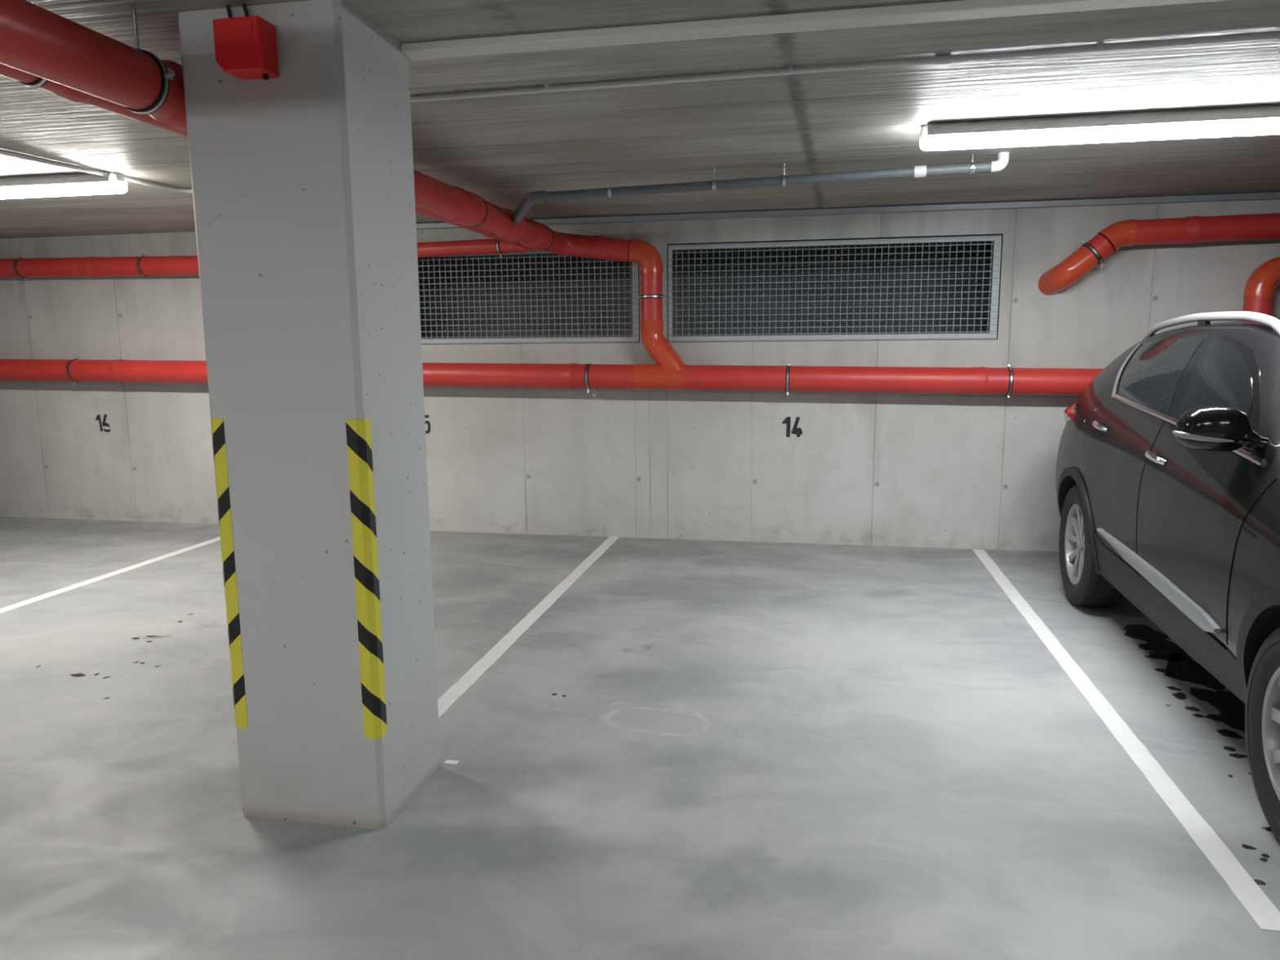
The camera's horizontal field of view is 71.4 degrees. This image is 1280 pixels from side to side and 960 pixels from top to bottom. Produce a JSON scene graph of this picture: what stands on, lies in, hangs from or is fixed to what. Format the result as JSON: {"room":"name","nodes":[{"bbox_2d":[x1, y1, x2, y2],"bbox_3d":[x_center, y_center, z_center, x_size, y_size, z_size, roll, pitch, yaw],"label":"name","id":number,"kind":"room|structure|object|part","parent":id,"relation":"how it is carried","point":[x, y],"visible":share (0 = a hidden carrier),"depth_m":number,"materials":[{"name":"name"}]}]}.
{"room":"parking garage","nodes":[
{"label":"parking garage","id":0,"kind":"room"},
{"bbox_2d":[0,516,1279,959],"bbox_3d":[-1.576,1.469,1.494,17.000,0.251,12.460,1,9,11],"label":"floor","id":1,"kind":"structure","parent":0,"point":[700,749],"depth_m":3.22,"materials":[{"name":"concrete"}]},
{"bbox_2d":[0,536,220,613],"bbox_3d":[-3.739,0.729,5.621,0.087,0.002,4.450,1,9,11],"label":"parking line","id":2,"kind":"object","parent":1,"relation":"on","point":[2,610],"visible":0.8,"depth_m":6.03,"materials":[{"name":"white paint"}]},
{"bbox_2d":[177,0,440,829],"bbox_3d":[-1.044,-0.148,2.942,0.517,2.500,0.447,1,9,11],"label":"concrete pillar","id":3,"kind":"structure","parent":1,"relation":"on","point":[303,188],"depth_m":2.74,"materials":[{"name":"grey concrete"}]},
{"bbox_2d":[210,417,247,728],"bbox_3d":[-1.316,0.308,2.851,0.028,1.014,0.078,-7,11,-36],"label":"tape","id":4,"kind":"object","parent":3,"relation":"attached to","point":[217,424],"visible":0.86,"depth_m":2.83,"materials":[{"name":"yellow plastic"}]},
{"bbox_2d":[213,3,279,79],"bbox_3d":[-1.112,-1.239,2.511,0.145,0.216,0.088,1,9,11],"label":"alarm box","id":5,"kind":"object","parent":3,"relation":"attached to","point":[246,48],"visible":1,"depth_m":2.48,"materials":[{"name":"red plastic"}]},
{"bbox_2d":[345,417,386,739],"bbox_3d":[-0.841,0.318,2.760,0.074,1.014,0.025,-6,10,-34],"label":"tape","id":6,"kind":"object","parent":3,"relation":"attached to","point":[358,433],"visible":1,"depth_m":2.75,"materials":[{"name":"yellow plastic"}]},
{"bbox_2d":[444,760,459,764],"bbox_3d":[-0.703,1.054,3.327,0.050,0.002,0.028,1,9,11],"label":"stub","id":7,"kind":"object","parent":1,"relation":"on","point":[447,762],"visible":1,"depth_m":3.33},
{"bbox_2d":[437,536,619,718],"bbox_3d":[-0.581,0.756,5.264,0.087,0.002,3.953,1,9,11],"label":"parking line","id":8,"kind":"object","parent":1,"relation":"on","point":[465,682],"visible":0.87,"depth_m":4.75,"materials":[{"name":"white paint"}]},
{"bbox_2d":[972,549,1279,931],"bbox_3d":[2.096,0.851,4.489,0.087,0.002,4.430,1,9,11],"label":"parking line","id":9,"kind":"object","parent":1,"relation":"on","point":[1252,898],"visible":1,"depth_m":3.14,"materials":[{"name":"white paint"}]},
{"bbox_2d":[1055,311,1279,841],"bbox_3d":[3.115,0.130,3.648,2.089,1.663,4.509,1,9,13],"label":"parked car","id":10,"kind":"object","parent":1,"relation":"on","point":[1167,473],"visible":1,"depth_m":3.63,"materials":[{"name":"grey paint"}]},
{"bbox_2d":[1062,401,1077,423],"bbox_3d":[2.753,-0.414,5.683,0.116,0.167,0.463,5,10,32],"label":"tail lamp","id":11,"kind":"object","parent":10,"relation":"attached to","point":[1068,415],"depth_m":5.56,"materials":[{"name":"red plastic"}]},
{"bbox_3d":[2.465,-0.290,4.785,0.048,0.047,0.209,1,9,13],"label":"door handle","id":12,"kind":"part","parent":10,"relation":"part of","materials":[{"name":"silver metal"}]},
{"bbox_3d":[2.429,-0.018,4.532,0.121,0.762,1.015,1,9,13],"label":"door","id":13,"kind":"part","parent":10,"relation":"part of","materials":[{"name":"grey paint"}]},
{"bbox_3d":[2.657,-0.600,4.876,0.398,0.295,0.067,-9,12,-43],"label":"window trim","id":14,"kind":"part","parent":10,"relation":"part of","materials":[{"name":"silver metal"}]},
{"bbox_3d":[2.261,-0.101,3.922,0.047,0.048,0.209,1,9,13],"label":"door handle","id":15,"kind":"part","parent":10,"relation":"part of","materials":[{"name":"silver metal"}]},
{"bbox_3d":[2.240,0.413,3.916,0.045,0.103,1.525,1,9,12],"label":"sill trim","id":16,"kind":"part","parent":10,"relation":"part of","materials":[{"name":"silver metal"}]},
{"bbox_3d":[2.356,-0.254,3.943,0.032,0.158,1.791,1,9,12],"label":"belt trim","id":17,"kind":"part","parent":10,"relation":"part of","materials":[{"name":"silver metal"}]},
{"bbox_3d":[2.207,0.165,3.545,0.110,0.703,1.071,1,9,13],"label":"door","id":18,"kind":"part","parent":10,"relation":"part of","materials":[{"name":"grey paint"}]},
{"bbox_3d":[2.737,-0.729,4.327,0.037,0.163,1.931,2,9,14],"label":"roof rail","id":19,"kind":"part","parent":10,"relation":"part of","materials":[{"name":"silver metal"}]},
{"bbox_2d":[1172,405,1268,452],"bbox_3d":[2.097,-0.184,3.229,0.272,0.166,0.156,1,9,11],"label":"mirror","id":20,"kind":"object","parent":10,"relation":"attached to","point":[1210,428],"depth_m":3.19,"materials":[{"name":"black plastic"}]},
{"bbox_2d":[0,191,1279,551],"bbox_3d":[-0.339,-1.278,7.634,17.000,3.300,1.350,1,9,11],"label":"wall","id":21,"kind":"structure","parent":0,"point":[927,470],"depth_m":7.06,"materials":[{"name":"concrete"}]},
{"bbox_2d":[0,253,199,280],"bbox_3d":[-5.624,-1.467,7.838,5.937,1.024,0.202,1,9,11],"label":"drain pipe","id":22,"kind":"object","parent":21,"relation":"attached to","point":[143,265],"visible":0.43,"depth_m":7.50,"materials":[{"name":"red plastic"}]},
{"bbox_2d":[79,256,98,277],"bbox_3d":[-4.661,-1.812,7.582,0.113,0.174,0.174,1,9,11],"label":"socket","id":23,"kind":"object","parent":22,"relation":"attached to","point":[86,268],"depth_m":7.51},
{"bbox_2d":[95,414,110,431],"bbox_3d":[-4.778,-0.505,7.926,0.150,0.158,0.001,1,9,11],"label":"number","id":24,"kind":"object","parent":21,"relation":"attached to","point":[98,417],"visible":1,"depth_m":7.92,"materials":[{"name":"black paint"}]},
{"bbox_2d":[424,414,431,433],"bbox_3d":[-1.802,-0.460,7.351,0.161,0.155,0.001,1,9,11],"label":"number","id":25,"kind":"object","parent":21,"relation":"attached to","point":[427,422],"visible":0.46,"depth_m":7.34,"materials":[{"name":"black paint"}]},
{"bbox_2d":[417,249,639,344],"bbox_3d":[-1.181,-1.452,7.094,2.392,0.724,0.033,1,9,11],"label":"air vent","id":26,"kind":"object","parent":21,"relation":"in","point":[635,266],"visible":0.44,"depth_m":7.03,"materials":[{"name":"grey metal"}]},
{"bbox_2d":[0,356,1104,398],"bbox_3d":[-0.487,-0.813,6.914,16.400,0.415,0.244,1,9,11],"label":"drain pipe","id":27,"kind":"object","parent":21,"relation":"attached to","point":[982,380],"visible":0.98,"depth_m":6.67,"materials":[{"name":"red plastic"}]},
{"bbox_2d":[106,359,128,382],"bbox_3d":[-4.462,-0.934,7.652,0.113,0.204,0.203,1,9,11],"label":"socket","id":28,"kind":"object","parent":27,"relation":"attached to","point":[113,374],"depth_m":7.57,"materials":[{"name":"red metal"}]},
{"bbox_2d":[560,363,577,389],"bbox_3d":[-0.534,-0.803,6.904,0.113,0.204,0.203,1,9,11],"label":"socket","id":29,"kind":"object","parent":27,"relation":"attached to","point":[569,371],"depth_m":6.82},
{"bbox_2d":[970,366,989,395],"bbox_3d":[2.411,-0.705,6.343,0.113,0.204,0.203,1,9,11],"label":"socket","id":30,"kind":"object","parent":27,"relation":"attached to","point":[980,376],"depth_m":6.26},
{"bbox_2d":[1243,256,1279,316],"bbox_3d":[5.795,-1.056,5.627,3.589,0.863,0.178,1,9,11],"label":"drain pipe","id":31,"kind":"object","parent":27,"relation":"attached to","point":[1260,291],"visible":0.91,"depth_m":5.86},
{"bbox_2d":[781,417,802,437],"bbox_3d":[1.155,-0.403,6.781,0.162,0.156,0.001,1,9,11],"label":"number","id":32,"kind":"object","parent":21,"relation":"attached to","point":[795,430],"visible":1,"depth_m":6.78,"materials":[{"name":"black paint"}]},
{"bbox_2d":[667,235,1001,342],"bbox_3d":[1.392,-1.399,6.599,2.392,0.724,0.033,1,9,11],"label":"air vent","id":33,"kind":"object","parent":21,"relation":"in","point":[992,334],"visible":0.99,"depth_m":6.57,"materials":[{"name":"grey metal"}]},
{"bbox_2d":[416,191,1279,229],"bbox_3d":[2.318,-1.927,6.290,10.698,0.040,0.054,1,9,11],"label":"ceiling beam","id":34,"kind":"structure","parent":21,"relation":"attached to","point":[1258,196],"depth_m":6.35,"materials":[{"name":"grey metal"}]},
{"bbox_2d":[1038,213,1279,295],"bbox_3d":[5.175,-1.516,5.773,4.881,0.582,0.373,1,9,11],"label":"drain pipe","id":35,"kind":"object","parent":21,"relation":"attached to","point":[1091,254],"visible":1,"depth_m":5.93,"materials":[{"name":"red plastic"}]},
{"bbox_2d":[1182,215,1204,244],"bbox_3d":[3.674,-1.667,5.944,0.104,0.180,0.180,1,9,11],"label":"socket","id":36,"kind":"object","parent":35,"relation":"attached to","point":[1193,227],"depth_m":5.88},
{"bbox_2d":[0,0,1279,238],"bbox_3d":[-1.600,-1.249,1.078,17.000,0.250,12.460,1,9,11],"label":"ceiling","id":37,"kind":"structure","parent":0,"point":[502,149],"depth_m":3.70,"materials":[{"name":"concrete"}]},
{"bbox_2d":[0,171,127,199],"bbox_3d":[-3.634,-1.669,5.100,1.530,0.101,0.144,1,9,11],"label":"lamp","id":38,"kind":"object","parent":37,"relation":"attached to","point":[79,184],"visible":1,"depth_m":4.97,"materials":[{"name":"white plastic"}]},
{"bbox_2d":[0,181,127,199],"bbox_3d":[-3.634,-1.643,5.104,1.530,0.047,0.120,1,9,11],"label":"diffuser","id":39,"kind":"object","parent":38,"relation":"attached to","point":[10,189],"depth_m":4.98,"materials":[{"name":"white plastic"}]},
{"bbox_2d":[0,148,192,193],"bbox_3d":[-3.781,-1.036,0.732,1.301,0.025,10.022,3,9,19],"label":"conduit","id":40,"kind":"object","parent":37,"relation":"attached to","point":[3,152],"visible":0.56,"depth_m":4.74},
{"bbox_2d":[0,0,534,257],"bbox_3d":[-2.807,-1.012,1.402,2.020,0.294,11.760,1,9,11],"label":"drain pipe","id":41,"kind":"object","parent":37,"relation":"attached to","point":[495,245],"visible":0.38,"depth_m":4.87,"materials":[{"name":"red plastic"}]},
{"bbox_2d":[50,87,97,104],"bbox_3d":[-1.637,-1.159,2.563,0.127,0.127,0.101,1,9,11],"label":"socket","id":42,"kind":"object","parent":41,"relation":"attached to","point":[70,94],"depth_m":2.56,"materials":[{"name":"red metal"}]},
{"bbox_2d":[482,233,497,238],"bbox_3d":[-0.991,-1.662,5.868,0.127,0.127,0.111,1,9,11],"label":"socket","id":43,"kind":"object","parent":41,"relation":"attached to","point":[491,235],"depth_m":5.85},
{"bbox_2d":[0,0,684,370],"bbox_3d":[-1.278,-0.504,1.182,1.128,1.259,11.760,1,9,11],"label":"drain pipe","id":44,"kind":"object","parent":37,"relation":"attached to","point":[35,40],"visible":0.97,"depth_m":2.57,"materials":[{"name":"red plastic"}]},
{"bbox_2d":[150,60,187,132],"bbox_3d":[-1.419,-1.182,2.754,0.187,0.187,0.162,1,9,11],"label":"socket","id":45,"kind":"object","parent":44,"relation":"attached to","point":[177,118],"depth_m":2.68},
{"bbox_2d":[443,186,487,227],"bbox_3d":[-0.985,-1.516,4.951,0.187,0.187,0.291,1,9,11],"label":"socket","id":46,"kind":"object","parent":44,"relation":"attached to","point":[474,212],"depth_m":4.91,"materials":[{"name":"red plastic"}]},
{"bbox_2d":[495,208,528,241],"bbox_3d":[-0.837,-1.630,5.704,0.187,0.187,0.242,1,9,11],"label":"socket","id":47,"kind":"object","parent":44,"relation":"attached to","point":[519,232],"depth_m":5.67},
{"bbox_2d":[521,219,553,251],"bbox_3d":[-0.733,-1.711,6.232,0.187,0.187,0.291,1,9,11],"label":"socket","id":48,"kind":"object","parent":44,"relation":"attached to","point":[544,240],"depth_m":6.19,"materials":[{"name":"red plastic"}]},
{"bbox_2d":[589,235,605,259],"bbox_3d":[-0.317,-1.752,6.715,0.108,0.178,0.176,1,9,11],"label":"socket","id":49,"kind":"object","parent":44,"relation":"attached to","point":[597,243],"depth_m":6.64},
{"bbox_2d":[511,151,1008,225],"bbox_3d":[0.461,-1.616,4.948,2.942,0.233,0.493,3,9,21],"label":"drain pipe","id":50,"kind":"object","parent":37,"relation":"hanging from","point":[917,171],"visible":0.99,"depth_m":4.86,"materials":[{"name":"plastic"}]},
{"bbox_2d":[913,164,926,177],"bbox_3d":[1.480,-1.631,4.714,0.061,0.061,0.060,1,9,11],"label":"socket","id":51,"kind":"object","parent":50,"relation":"attached to","point":[918,171],"depth_m":4.69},
{"bbox_2d":[400,0,1228,60],"bbox_3d":[3.030,-1.317,2.178,7.722,0.028,0.088,1,9,11],"label":"ceiling beam","id":52,"kind":"structure","parent":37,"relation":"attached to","point":[960,10],"depth_m":2.67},
{"bbox_2d":[410,31,1279,102],"bbox_3d":[2.630,-1.390,2.676,8.702,0.030,0.034,1,9,13],"label":"conduit","id":53,"kind":"object","parent":37,"relation":"attached to","point":[1100,46],"visible":0.81,"depth_m":3.08,"materials":[{"name":"grey metal"}]},
{"bbox_2d":[920,104,1279,151],"bbox_3d":[2.023,-1.534,3.891,1.530,0.101,0.144,1,9,11],"label":"lamp","id":54,"kind":"object","parent":37,"relation":"attached to","point":[1263,119],"visible":1,"depth_m":3.84,"materials":[{"name":"white plastic"}]}
]}

